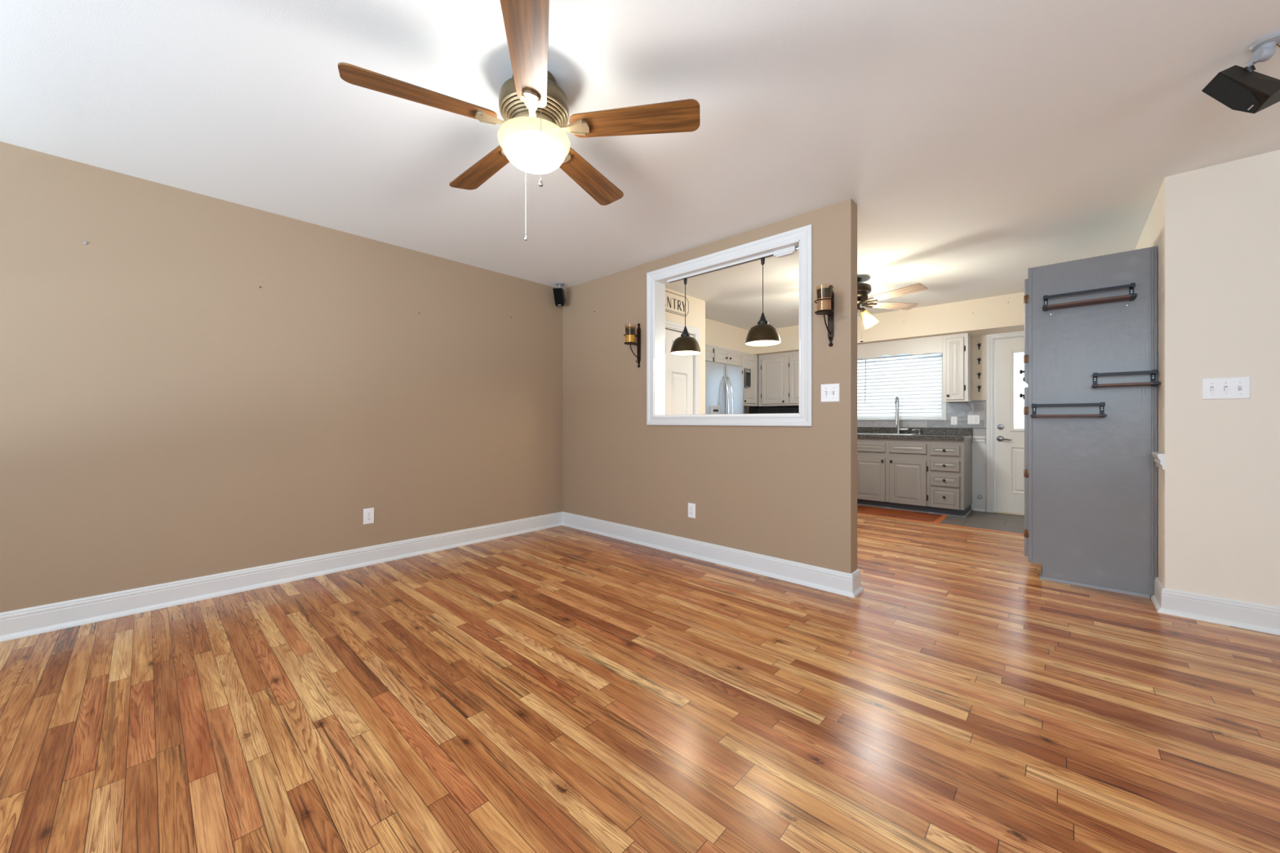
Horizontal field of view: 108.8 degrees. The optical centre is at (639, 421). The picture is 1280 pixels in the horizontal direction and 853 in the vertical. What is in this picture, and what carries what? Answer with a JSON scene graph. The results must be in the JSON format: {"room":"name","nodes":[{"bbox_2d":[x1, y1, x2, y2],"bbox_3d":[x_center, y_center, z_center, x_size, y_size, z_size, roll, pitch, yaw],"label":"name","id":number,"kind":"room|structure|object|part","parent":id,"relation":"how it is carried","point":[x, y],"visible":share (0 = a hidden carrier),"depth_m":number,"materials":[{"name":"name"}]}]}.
{"room":"living room","nodes":[
{"label":"living room","id":0,"kind":"room"},
{"bbox_2d":[0,141,748,613],"bbox_3d":[-1.164,-0.149,4.449,0.120,2.440,8.600,0,0,43],"label":"wall","id":1,"kind":"structure","parent":0,"point":[167,415],"depth_m":2.86,"materials":[{"name":"beige paint"}]},
{"bbox_2d":[363,507,373,524],"bbox_3d":[-2.026,0.709,3.423,0.008,0.116,0.072,0,0,43],"label":"wall outlet","id":2,"kind":"object","parent":1,"relation":"attached to","point":[368,513],"visible":1,"depth_m":3.42,"materials":[{"name":"white plastic"}]},
{"bbox_2d":[0,511,863,642],"bbox_3d":[-1.270,1.003,2.122,2.886,0.135,4.800,0,0,43],"label":"baseboard","id":3,"kind":"structure","parent":1,"relation":"attached to","point":[30,621],"depth_m":3.06,"materials":[{"name":"white paint"}]},
{"bbox_2d":[705,343,740,366],"bbox_3d":[0.967,-0.899,6.377,0.386,0.249,1.185,0,0,43],"label":"upper cabinet","id":4,"kind":"object","parent":1,"relation":"attached to","point":[717,354],"visible":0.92,"depth_m":6.33,"materials":[{"name":"grey paint"}]},
{"bbox_3d":[0.862,-0.893,6.035,0.019,0.183,0.330,0,0,43],"label":"door","id":5,"kind":"part","parent":4,"relation":"part of","materials":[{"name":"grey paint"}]},
{"bbox_3d":[1.113,-0.893,6.306,0.019,0.183,0.309,0,0,43],"label":"door","id":6,"kind":"part","parent":4,"relation":"part of","materials":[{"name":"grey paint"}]},
{"bbox_3d":[1.343,-0.893,6.555,0.019,0.183,0.333,0,0,43],"label":"door","id":7,"kind":"part","parent":4,"relation":"part of","materials":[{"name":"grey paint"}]},
{"bbox_2d":[740,351,757,406],"bbox_3d":[1.542,-0.629,6.999,0.386,0.789,0.510,0,0,43],"label":"upper cabinet","id":8,"kind":"object","parent":1,"relation":"attached to","point":[748,361],"visible":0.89,"depth_m":6.91,"materials":[{"name":"grey paint"}]},
{"bbox_2d":[744,368,751,387],"bbox_3d":[1.576,-0.641,6.754,0.052,0.273,0.155,0,0,43],"label":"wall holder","id":9,"kind":"object","parent":8,"relation":"attached to","point":[747,371],"visible":0.73,"depth_m":6.78,"materials":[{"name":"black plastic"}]},
{"bbox_2d":[857,335,942,359],"bbox_3d":[3.104,-0.919,5.932,1.380,0.208,0.018,0,0,43],"label":"window valance","id":10,"kind":"object","parent":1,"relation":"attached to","point":[932,344],"visible":0.76,"depth_m":5.75,"materials":[{"name":"white fabric"}]},
{"bbox_2d":[0,513,1279,852],"bbox_3d":[1.025,1.101,1.573,7.600,0.060,7.510,0,0,43],"label":"floor","id":11,"kind":"structure","parent":0,"point":[561,689],"depth_m":1.70,"materials":[{"name":"brown wood"}]},
{"bbox_2d":[705,360,744,414],"bbox_3d":[0.826,0.183,5.884,0.812,1.775,0.922,0,0,43],"label":"refrigerator","id":12,"kind":"object","parent":11,"relation":"on","point":[724,384],"visible":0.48,"depth_m":5.62,"materials":[{"name":"silver metal"}]},
{"bbox_3d":[0.880,-0.167,5.518,0.070,1.075,0.457,0,0,43],"label":"door","id":13,"kind":"part","parent":12,"relation":"part of","materials":[{"name":"silver metal"}]},
{"bbox_3d":[1.058,-0.141,5.605,0.092,0.821,0.025,0,0,43],"label":"handle","id":14,"kind":"part","parent":12,"relation":"part of","materials":[{"name":"silver metal"}]},
{"bbox_3d":[1.123,-0.141,5.675,0.092,0.821,0.025,0,0,43],"label":"handle","id":15,"kind":"part","parent":12,"relation":"part of","materials":[{"name":"silver metal"}]},
{"bbox_3d":[1.196,-0.167,5.859,0.070,1.075,0.457,0,0,43],"label":"door","id":16,"kind":"part","parent":12,"relation":"part of","materials":[{"name":"silver metal"}]},
{"bbox_2d":[857,504,942,522],"bbox_3d":[2.407,1.101,6.380,3.100,0.060,1.315,0,0,43],"label":"rug","id":17,"kind":"object","parent":11,"relation":"on","point":[905,514],"depth_m":5.30,"materials":[{"name":"orange fabric"}]},
{"bbox_2d":[857,437,972,517],"bbox_3d":[2.813,0.640,6.178,2.651,0.862,0.656,0,0,43],"label":"base cabinet","id":18,"kind":"object","parent":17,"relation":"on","point":[930,476],"visible":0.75,"depth_m":5.40,"materials":[{"name":"beige paint"}]},
{"bbox_3d":[2.864,0.324,5.735,0.377,0.113,0.019,0,0,43],"label":"false drawer","id":19,"kind":"part","parent":18,"relation":"part of","materials":[{"name":"beige paint"}]},
{"bbox_3d":[2.864,0.719,5.735,0.377,0.540,0.019,0,0,43],"label":"door","id":20,"kind":"part","parent":18,"relation":"part of","materials":[{"name":"beige paint"}]},
{"bbox_3d":[3.180,0.324,5.443,0.389,0.113,0.019,0,0,43],"label":"false drawer","id":21,"kind":"part","parent":18,"relation":"part of","materials":[{"name":"beige paint"}]},
{"bbox_3d":[3.179,0.721,5.444,0.387,0.536,0.019,0,0,43],"label":"door","id":22,"kind":"part","parent":18,"relation":"part of","materials":[{"name":"beige paint"}]},
{"bbox_3d":[2.855,1.063,6.193,2.611,0.016,0.541,0,0,43],"label":"shoe moulding","id":23,"kind":"part","parent":18,"relation":"part of","materials":[{"name":"wood"}]},
{"bbox_2d":[857,426,973,439],"bbox_3d":[2.686,0.144,6.303,3.010,0.130,0.641,0,0,43],"label":"countertop","id":24,"kind":"structure","parent":18,"relation":"on","point":[935,433],"depth_m":5.68,"materials":[{"name":"grey stone"}]},
{"bbox_2d":[857,432,918,435],"bbox_3d":[3.060,0.253,5.923,0.880,0.186,0.400,0,0,43],"label":"sink","id":25,"kind":"object","parent":24,"relation":"in","point":[857,433],"visible":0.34,"depth_m":5.85,"materials":[{"name":"silver metal"}]},
{"bbox_2d":[894,396,908,433],"bbox_3d":[3.359,-0.078,5.891,0.144,0.489,0.161,0,0,43],"label":"faucet","id":26,"kind":"object","parent":24,"relation":"on","point":[897,422],"visible":1,"depth_m":5.90,"materials":[{"name":"silver metal"}]},
{"bbox_3d":[3.410,0.081,5.917,0.106,0.081,0.031,0,0,43],"label":"lever","id":27,"kind":"part","parent":26,"relation":"part of","materials":[{"name":"silver metal"}]},
{"bbox_3d":[3.453,0.872,5.191,0.283,0.231,0.019,0,0,43],"label":"drawer","id":28,"kind":"part","parent":18,"relation":"part of","materials":[{"name":"beige paint"}]},
{"bbox_3d":[3.453,0.672,5.191,0.283,0.133,0.019,0,0,43],"label":"drawer","id":29,"kind":"part","parent":18,"relation":"part of","materials":[{"name":"beige paint"}]},
{"bbox_3d":[3.453,0.501,5.191,0.283,0.128,0.019,0,0,43],"label":"drawer","id":30,"kind":"part","parent":18,"relation":"part of","materials":[{"name":"beige paint"}]},
{"bbox_3d":[3.453,0.332,5.191,0.283,0.116,0.019,0,0,43],"label":"drawer","id":31,"kind":"part","parent":18,"relation":"part of","materials":[{"name":"beige paint"}]},
{"bbox_2d":[857,512,1023,535],"bbox_3d":[2.883,1.100,5.766,4.632,0.061,1.170,0,0,43],"label":"trim","id":32,"kind":"structure","parent":11,"relation":"on","point":[942,517],"depth_m":4.87,"materials":[{"name":"brown wood"}]},
{"bbox_2d":[1019,245,1157,598],"bbox_3d":[3.167,0.008,3.288,0.643,2.126,0.882,0,0,43],"label":"tall cabinet","id":33,"kind":"object","parent":11,"relation":"on","point":[1091,483],"visible":0.98,"depth_m":2.94,"materials":[{"name":"grey paint"}]},
{"bbox_3d":[2.819,0.349,3.328,0.019,1.171,0.432,0,0,43],"label":"door","id":34,"kind":"part","parent":33,"relation":"part of","materials":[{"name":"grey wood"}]},
{"bbox_3d":[2.819,-0.629,3.328,0.019,0.710,0.432,0,0,43],"label":"door","id":35,"kind":"part","parent":33,"relation":"part of","materials":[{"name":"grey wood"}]},
{"bbox_2d":[1030,402,1106,417],"bbox_3d":[2.778,-0.072,2.980,0.358,0.094,0.121,0,0,43],"label":"shelf","id":36,"kind":"object","parent":33,"relation":"attached to","point":[1101,405],"visible":1,"depth_m":2.94,"materials":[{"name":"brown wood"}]},
{"bbox_3d":[2.773,-0.106,2.976,0.350,0.018,0.005,0,0,43],"label":"guard rail","id":37,"kind":"part","parent":36,"relation":"part of","materials":[{"name":"metal"}]},
{"bbox_2d":[1042,282,1137,311],"bbox_3d":[2.847,-0.791,2.916,0.428,0.094,0.121,0,0,43],"label":"rack","id":38,"kind":"object","parent":33,"relation":"attached to","point":[1131,296],"visible":1,"depth_m":2.89,"materials":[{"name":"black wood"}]},
{"bbox_3d":[2.842,-0.825,2.912,0.420,0.018,0.005,0,0,43],"label":"guard rail","id":39,"kind":"part","parent":38,"relation":"part of","materials":[{"name":"metal"}]},
{"bbox_3d":[3.196,1.062,3.261,0.501,0.018,0.882,0,0,43],"label":"shoe moulding","id":40,"kind":"part","parent":33,"relation":"part of","materials":[{"name":"grey wood"}]},
{"bbox_2d":[1091,369,1159,388],"bbox_3d":[2.962,-0.259,2.802,0.281,0.094,0.121,0,0,43],"label":"shelf","id":41,"kind":"object","parent":33,"relation":"attached to","point":[1153,383],"visible":1,"depth_m":2.78,"materials":[{"name":"brown wood"}]},
{"bbox_3d":[2.958,-0.293,2.797,0.273,0.018,0.005,0,0,43],"label":"guard rail","id":42,"kind":"part","parent":41,"relation":"part of","materials":[{"name":"metal"}]},
{"bbox_2d":[0,0,1279,330],"bbox_3d":[1.524,-1.419,2.112,7.600,0.100,8.980,0,0,43],"label":"ceiling","id":43,"kind":"structure","parent":0,"point":[975,144],"depth_m":2.06,"materials":[{"name":"paint"}]},
{"bbox_2d":[337,0,699,240],"bbox_3d":[-0.457,-1.068,1.877,1.228,0.603,1.280,0,0,43],"label":"ceiling fan","id":44,"kind":"object","parent":43,"relation":"hanging from","point":[532,136],"visible":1,"depth_m":1.75,"materials":[{"name":"brown wood"}]},
{"bbox_3d":[-0.781,-1.172,1.651,0.510,0.006,0.142,0,12,-28],"label":"blade","id":45,"kind":"part","parent":44,"relation":"part of","materials":[{"name":"brown wood"}]},
{"bbox_3d":[-0.717,-1.172,2.123,0.510,0.006,0.142,0,12,44],"label":"blade","id":46,"kind":"part","parent":44,"relation":"part of","materials":[{"name":"brown wood"}]},
{"bbox_3d":[-0.353,-1.172,1.444,0.142,0.006,0.510,12,-2,-10],"label":"blade","id":47,"kind":"part","parent":44,"relation":"part of","materials":[{"name":"brown wood"}]},
{"bbox_2d":[499,91,568,125],"bbox_3d":[-0.424,-1.213,1.843,0.270,0.044,0.270,0,0,43],"label":"motor housing","id":48,"kind":"object","parent":44,"relation":"attached to","point":[512,105],"depth_m":1.77,"materials":[{"name":"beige metal"}]},
{"bbox_3d":[-0.424,-1.084,1.843,0.285,0.119,0.285,0,0,43],"label":"lamp shade","id":49,"kind":"part","parent":44,"relation":"part of","materials":[{"name":"white glass"}]},
{"bbox_3d":[-0.366,-1.027,1.693,0.003,0.255,0.003,0,0,43],"label":"pull chain","id":50,"kind":"part","parent":44,"relation":"part of","materials":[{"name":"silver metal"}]},
{"bbox_3d":[-0.248,-1.172,2.207,0.142,0.006,0.510,-13,-6,25],"label":"blade","id":51,"kind":"part","parent":44,"relation":"part of","materials":[{"name":"brown wood"}]},
{"bbox_3d":[-0.023,-1.172,1.788,0.510,0.006,0.142,0,-12,8],"label":"blade","id":52,"kind":"part","parent":44,"relation":"part of","materials":[{"name":"brown wood"}]},
{"bbox_2d":[552,282,565,306],"bbox_3d":[-0.799,-1.260,4.584,0.114,0.218,0.139,0,0,23],"label":"loudspeaker","id":53,"kind":"object","parent":43,"relation":"hanging from","point":[558,293],"visible":1,"depth_m":4.55,"materials":[{"name":"black plastic"}]},
{"bbox_2d":[552,288,564,306],"bbox_3d":[-0.810,-1.235,4.558,0.103,0.163,0.075,0,0,18],"label":"speaker grille","id":54,"kind":"object","parent":53,"relation":"attached to","point":[558,293],"depth_m":4.55,"materials":[{"name":"black fabric"}]},
{"bbox_2d":[666,244,799,355],"bbox_3d":[0.662,-0.874,3.482,1.152,0.632,0.251,0,0,43],"label":"pendant lamp","id":55,"kind":"object","parent":43,"relation":"hanging from","point":[762,334],"depth_m":3.37,"materials":[{"name":"black metal"}]},
{"bbox_3d":[0.372,-0.864,3.750,0.251,0.611,0.251,0,0,43],"label":"pendant lamp","id":56,"kind":"part","parent":55,"relation":"part of","materials":[{"name":"black metal"}]},
{"bbox_3d":[0.372,-0.625,3.750,0.251,0.133,0.251,0,0,43],"label":"lamp shade","id":57,"kind":"part","parent":55,"relation":"part of","materials":[{"name":"brown metal"}]},
{"bbox_3d":[0.372,-0.946,3.750,0.005,0.357,0.005,0,0,20],"label":"cord","id":58,"kind":"part","parent":55,"relation":"part of","materials":[{"name":"black plastic"}]},
{"bbox_3d":[0.621,-1.181,3.520,1.038,0.019,0.034,0,0,43],"label":"track rail","id":59,"kind":"part","parent":55,"relation":"part of","materials":[{"name":"metal"}]},
{"bbox_3d":[0.662,-1.168,3.482,1.152,0.045,0.044,0,0,43],"label":"track light","id":60,"kind":"part","parent":55,"relation":"part of","materials":[{"name":"white metal"}]},
{"bbox_3d":[0.880,-0.625,3.280,0.251,0.133,0.251,0,0,43],"label":"lamp shade","id":61,"kind":"part","parent":55,"relation":"part of","materials":[{"name":"brown metal"}]},
{"bbox_3d":[0.880,-0.946,3.280,0.005,0.357,0.005,0,0,20],"label":"cord","id":62,"kind":"part","parent":55,"relation":"part of","materials":[{"name":"black plastic"}]},
{"bbox_2d":[782,277,928,342],"bbox_3d":[2.036,-1.062,4.383,1.278,0.614,1.220,0,0,43],"label":"ceiling fan","id":63,"kind":"object","parent":43,"relation":"hanging from","point":[863,289],"visible":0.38,"depth_m":4.31,"materials":[{"name":"brown wood"}]},
{"bbox_3d":[2.113,-0.922,4.366,0.003,0.295,0.004,0,0,43],"label":"pull chain","id":64,"kind":"part","parent":63,"relation":"part of","materials":[{"name":"silver metal"}]},
{"bbox_3d":[2.165,-0.995,4.366,0.065,0.090,0.048,0,0,43],"label":"bulb","id":65,"kind":"part","parent":63,"relation":"part of","materials":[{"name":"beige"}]},
{"bbox_3d":[2.470,-1.134,4.493,0.490,0.006,0.135,0,-13,-11],"label":"blade","id":66,"kind":"part","parent":63,"relation":"part of","materials":[{"name":"brown wood"}]},
{"bbox_3d":[2.265,-1.134,4.056,0.135,0.006,0.490,15,-7,-28],"label":"blade","id":67,"kind":"part","parent":63,"relation":"part of","materials":[{"name":"brown wood"}]},
{"bbox_2d":[1201,30,1279,113],"bbox_3d":[2.241,-1.257,1.673,0.227,0.224,0.127,0,0,22],"label":"loudspeaker","id":68,"kind":"object","parent":43,"relation":"attached to","point":[1239,88],"visible":1,"depth_m":1.68,"materials":[{"name":"black plastic"}]},
{"bbox_2d":[1203,73,1259,113],"bbox_3d":[2.213,-1.216,1.706,0.138,0.141,0.067,0,0,13],"label":"speaker grille","id":69,"kind":"object","parent":68,"relation":"attached to","point":[1237,91],"depth_m":1.69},
{"bbox_2d":[1244,64,1256,71],"bbox_3d":[2.245,-1.298,1.687,0.031,0.033,0.024,0,0,-2],"label":"socket","id":70,"kind":"object","parent":68,"relation":"attached to","point":[1250,68],"depth_m":1.68,"materials":[{"name":"black plastic"}]},
{"bbox_2d":[665,288,705,414],"bbox_3d":[0.012,-0.149,5.028,0.820,2.440,1.268,0,0,43],"label":"wall","id":71,"kind":"structure","parent":0,"point":[695,317],"depth_m":5.07,"materials":[{"name":"beige paint"}]},
{"bbox_2d":[665,290,688,316],"bbox_3d":[0.331,-1.235,4.769,0.001,0.212,0.584,0,0,43],"label":"sign","id":72,"kind":"object","parent":71,"relation":"attached to","point":[665,291],"depth_m":4.84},
{"bbox_2d":[665,328,693,414],"bbox_3d":[0.289,0.055,4.765,0.040,2.012,0.849,0,0,43],"label":"door","id":73,"kind":"structure","parent":71,"relation":"in","point":[678,368],"depth_m":4.87,"materials":[{"name":"white paint"}]},
{"bbox_2d":[665,320,699,414],"bbox_3d":[0.274,0.093,4.779,0.144,2.255,1.007,0,0,43],"label":"trim","id":74,"kind":"structure","parent":71,"relation":"attached to","point":[669,325],"depth_m":5.06,"materials":[{"name":"white paint"}]},
{"bbox_2d":[562,198,857,573],"bbox_3d":[0.244,-0.149,3.868,2.976,2.440,0.120,0,0,43],"label":"wall","id":75,"kind":"structure","parent":0,"point":[789,493],"depth_m":3.47,"materials":[{"name":"beige paint"}]},
{"bbox_2d":[623,323,640,367],"bbox_3d":[-0.062,-0.665,3.956,0.114,0.387,0.176,0,0,43],"label":"wall sconce","id":76,"kind":"object","parent":75,"relation":"attached to","point":[637,335],"visible":0.88,"depth_m":4.00,"materials":[{"name":"black metal"}]},
{"bbox_3d":[-0.083,-0.669,3.933,0.112,0.009,0.112,0,0,43],"label":"dish","id":77,"kind":"part","parent":76,"relation":"part of","materials":[{"name":"orange metal"}]},
{"bbox_3d":[-0.048,-0.608,3.970,0.008,0.120,0.111,0,0,43],"label":"scroll arm","id":78,"kind":"part","parent":76,"relation":"part of","materials":[{"name":"black metal"}]},
{"bbox_3d":[-0.011,-0.665,4.011,0.038,0.387,0.024,0,0,43],"label":"plate","id":79,"kind":"part","parent":76,"relation":"part of","materials":[{"name":"black metal"}]},
{"bbox_3d":[-0.083,-0.749,3.933,0.096,0.158,0.096,0,0,43],"label":"glass","id":80,"kind":"object","parent":76,"relation":"in","visible":0},
{"bbox_2d":[626,334,635,342],"bbox_3d":[-0.083,-0.712,3.933,0.078,0.077,0.078,0,0,43],"label":"candle","id":81,"kind":"object","parent":80,"relation":"in","point":[629,338],"visible":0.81,"depth_m":3.90,"materials":[{"name":"yellow wax"}]},
{"bbox_2d":[688,502,695,518],"bbox_3d":[0.408,0.708,3.629,0.072,0.116,0.008,0,0,43],"label":"wall outlet","id":82,"kind":"object","parent":75,"relation":"attached to","point":[691,507],"visible":1,"depth_m":3.62,"materials":[{"name":"white plastic"}]},
{"bbox_2d":[646,224,812,426],"bbox_3d":[0.635,-0.622,3.507,1.433,1.308,0.160,0,0,43],"label":"trim","id":83,"kind":"structure","parent":75,"relation":"attached to","point":[656,280],"depth_m":3.38,"materials":[{"name":"white paint"}]},
{"bbox_2d":[813,284,834,346],"bbox_3d":[1.151,-0.665,2.833,0.114,0.387,0.176,0,0,43],"label":"wall sconce","id":84,"kind":"object","parent":75,"relation":"attached to","point":[829,313],"depth_m":2.83,"materials":[{"name":"black metal"}]},
{"bbox_3d":[1.130,-0.749,2.810,0.096,0.158,0.096,0,0,43],"label":"candle glass","id":85,"kind":"part","parent":84,"relation":"part of","materials":[{"name":"clear glass"}]},
{"bbox_2d":[817,297,831,311],"bbox_3d":[1.130,-0.716,2.810,0.078,0.084,0.078,0,0,43],"label":"candle","id":86,"kind":"object","parent":84,"relation":"in","point":[825,304],"visible":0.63,"depth_m":2.78,"materials":[{"name":"beige wax"}]},
{"bbox_3d":[1.130,-0.669,2.810,0.112,0.009,0.112,0,0,43],"label":"dish","id":87,"kind":"part","parent":84,"relation":"part of","materials":[{"name":"orange metal"}]},
{"bbox_3d":[1.165,-0.608,2.848,0.008,0.120,0.111,0,0,43],"label":"scroll arm","id":88,"kind":"part","parent":84,"relation":"part of","materials":[{"name":"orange metal"}]},
{"bbox_3d":[1.203,-0.665,2.889,0.038,0.387,0.024,0,0,43],"label":"plate","id":89,"kind":"part","parent":84,"relation":"part of","materials":[{"name":"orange metal"}]},
{"bbox_2d":[821,383,839,402],"bbox_3d":[1.197,-0.180,2.892,0.116,0.114,0.018,0,0,43],"label":"light switch","id":90,"kind":"object","parent":75,"relation":"attached to","point":[829,392],"visible":1,"depth_m":2.90,"materials":[{"name":"white plastic"}]},
{"bbox_2d":[705,292,1024,358],"bbox_3d":[2.524,-1.197,5.231,4.232,0.345,2.442,0,0,43],"label":"wall","id":91,"kind":"structure","parent":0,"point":[993,314],"depth_m":5.50,"materials":[{"name":"beige paint"}]},
{"bbox_2d":[757,334,986,509],"bbox_3d":[3.401,-0.149,6.179,4.472,2.440,0.140,0,0,43],"label":"wall","id":92,"kind":"structure","parent":0,"point":[976,353],"depth_m":5.48,"materials":[{"name":"beige paint"}]},
{"bbox_2d":[748,404,799,413],"bbox_3d":[2.300,-0.052,7.097,1.370,0.435,0.008,0,0,43],"label":"backsplash","id":93,"kind":"structure","parent":92,"relation":"attached to","point":[795,409],"depth_m":7.27,"materials":[{"name":"stone"}]},
{"bbox_2d":[758,351,799,406],"bbox_3d":[2.305,-0.629,6.846,1.033,0.789,0.366,0,0,43],"label":"upper cabinet","id":94,"kind":"object","parent":92,"relation":"attached to","point":[778,373],"visible":0.62,"depth_m":6.85,"materials":[{"name":"grey paint"}]},
{"bbox_3d":[2.024,-0.605,6.908,0.413,0.685,0.019,0,0,43],"label":"door","id":95,"kind":"part","parent":94,"relation":"part of","materials":[{"name":"grey paint"}]},
{"bbox_3d":[2.352,-0.605,6.604,0.413,0.685,0.019,0,0,43],"label":"door","id":96,"kind":"part","parent":94,"relation":"part of","materials":[{"name":"grey paint"}]},
{"bbox_2d":[857,353,946,421],"bbox_3d":[3.349,-0.495,6.206,1.380,0.998,0.170,0,0,43],"label":"window","id":97,"kind":"structure","parent":92,"relation":"in","point":[943,404],"depth_m":5.75,"materials":[{"name":"white paint"}]},
{"bbox_2d":[857,353,941,417],"bbox_3d":[3.328,-0.492,6.182,1.266,0.898,0.074,0,0,43],"label":"window blind","id":98,"kind":"object","parent":97,"relation":"attached to","point":[916,380],"visible":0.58,"depth_m":6.06,"materials":[{"name":"white plastic"}]},
{"bbox_3d":[3.333,-0.052,6.187,1.258,0.018,0.052,0,0,43],"label":"rail","id":99,"kind":"part","parent":98,"relation":"part of","materials":[{"name":"white plastic"}]},
{"bbox_2d":[857,400,986,436],"bbox_3d":[3.452,-0.034,6.031,1.768,0.434,0.008,0,0,43],"label":"backsplash","id":100,"kind":"structure","parent":92,"relation":"attached to","point":[961,410],"depth_m":5.63,"materials":[{"name":"grey tile"}]},
{"bbox_2d":[951,416,957,425],"bbox_3d":[3.865,-0.007,5.638,0.067,0.104,0.008,0,0,43],"label":"wall outlet","id":101,"kind":"object","parent":92,"relation":"attached to","point":[953,419],"visible":1,"depth_m":5.63,"materials":[{"name":"white plastic"}]},
{"bbox_2d":[942,333,972,402],"bbox_3d":[3.789,-0.627,5.473,0.246,0.792,0.366,0,0,43],"label":"upper cabinet","id":102,"kind":"object","parent":92,"relation":"attached to","point":[957,348],"visible":1,"depth_m":5.37,"materials":[{"name":"grey paint"}]},
{"bbox_3d":[3.689,-0.617,5.367,0.174,0.725,0.019,0,0,43],"label":"door","id":103,"kind":"part","parent":102,"relation":"part of","materials":[{"name":"grey paint"}]},
{"bbox_2d":[967,414,979,424],"bbox_3d":[4.006,-0.020,5.503,0.118,0.112,0.015,0,0,43],"label":"plate","id":104,"kind":"object","parent":92,"relation":"attached to","point":[971,419],"visible":1,"depth_m":5.50,"materials":[{"name":"white plastic"}]},
{"bbox_2d":[972,436,985,444],"bbox_3d":[4.046,0.227,5.468,0.122,0.088,0.028,0,0,43],"label":"trim","id":105,"kind":"structure","parent":92,"relation":"attached to","point":[976,440],"depth_m":5.46,"materials":[{"name":"white paint"}]},
{"bbox_2d":[972,444,986,511],"bbox_3d":[4.055,0.671,5.477,0.134,0.800,0.003,0,0,43],"label":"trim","id":106,"kind":"structure","parent":92,"relation":"attached to","point":[979,451],"depth_m":5.47,"materials":[{"name":"white paint"}]},
{"bbox_2d":[973,499,985,511],"bbox_3d":[4.048,1.003,5.465,0.112,0.135,0.030,0,0,43],"label":"baseboard","id":107,"kind":"structure","parent":92,"relation":"attached to","point":[979,504],"depth_m":5.46,"materials":[{"name":"white paint"}]},
{"bbox_2d":[986,330,1024,512],"bbox_3d":[4.536,0.091,5.113,1.063,2.260,0.164,0,0,43],"label":"trim","id":108,"kind":"structure","parent":92,"relation":"attached to","point":[990,339],"depth_m":5.38,"materials":[{"name":"white paint"}]},
{"bbox_2d":[993,511,1024,515],"bbox_3d":[4.537,1.064,5.114,0.923,0.014,0.160,0,0,43],"label":"trim","id":109,"kind":"structure","parent":92,"relation":"attached to","point":[997,512],"depth_m":5.28,"materials":[{"name":"white wood"}]},
{"bbox_2d":[995,337,1027,514],"bbox_3d":[4.492,0.047,5.066,0.898,2.012,0.101,0,0,43],"label":"door","id":110,"kind":"structure","parent":92,"relation":"in","point":[1009,435],"depth_m":5.29,"materials":[{"name":"white paint"}]},
{"bbox_3d":[4.211,0.203,5.298,0.140,0.066,0.059,0,0,43],"label":"lever handle","id":111,"kind":"part","parent":110,"relation":"part of","materials":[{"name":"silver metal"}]},
{"bbox_3d":[4.501,-0.352,5.076,0.628,0.940,0.032,0,0,43],"label":"glass frame","id":112,"kind":"part","parent":110,"relation":"part of","materials":[{"name":"white glass"}]},
{"bbox_2d":[1013,352,1027,428],"bbox_3d":[4.513,-0.351,5.088,0.568,0.871,0.006,0,0,43],"label":"window","id":113,"kind":"structure","parent":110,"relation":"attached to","point":[1017,404],"depth_m":5.25,"materials":[{"name":"white"}]},
{"bbox_2d":[939,510,1024,533],"bbox_3d":[4.127,1.101,4.789,1.477,0.060,1.315,0,0,43],"label":"floor tile","id":114,"kind":"structure","parent":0,"point":[975,519],"depth_m":4.87,"materials":[{"name":"grey tile"}]},
{"bbox_2d":[1134,149,1279,607],"bbox_3d":[4.977,-0.149,2.655,2.868,2.440,2.893,0,0,43],"label":"wall","id":115,"kind":"structure","parent":0,"point":[1215,229],"depth_m":2.43,"materials":[{"name":"beige paint"}]},
{"bbox_2d":[1151,451,1164,469],"bbox_3d":[3.017,0.227,2.669,0.028,0.088,0.247,0,0,43],"label":"trim","id":116,"kind":"structure","parent":115,"relation":"attached to","point":[1159,458],"depth_m":2.60,"materials":[{"name":"white paint"}]},
{"bbox_2d":[1151,577,1279,635],"bbox_3d":[2.171,1.003,-0.356,2.898,0.135,5.836,0,0,43],"label":"baseboard","id":117,"kind":"structure","parent":115,"relation":"attached to","point":[1253,616],"depth_m":2.43,"materials":[{"name":"white paint"}]},
{"bbox_2d":[1201,376,1250,399],"bbox_3d":[3.091,-0.174,2.417,0.162,0.114,0.018,0,0,43],"label":"light switch","id":118,"kind":"object","parent":115,"relation":"attached to","point":[1228,388],"visible":1,"depth_m":2.42,"materials":[{"name":"white plastic"}]}
]}

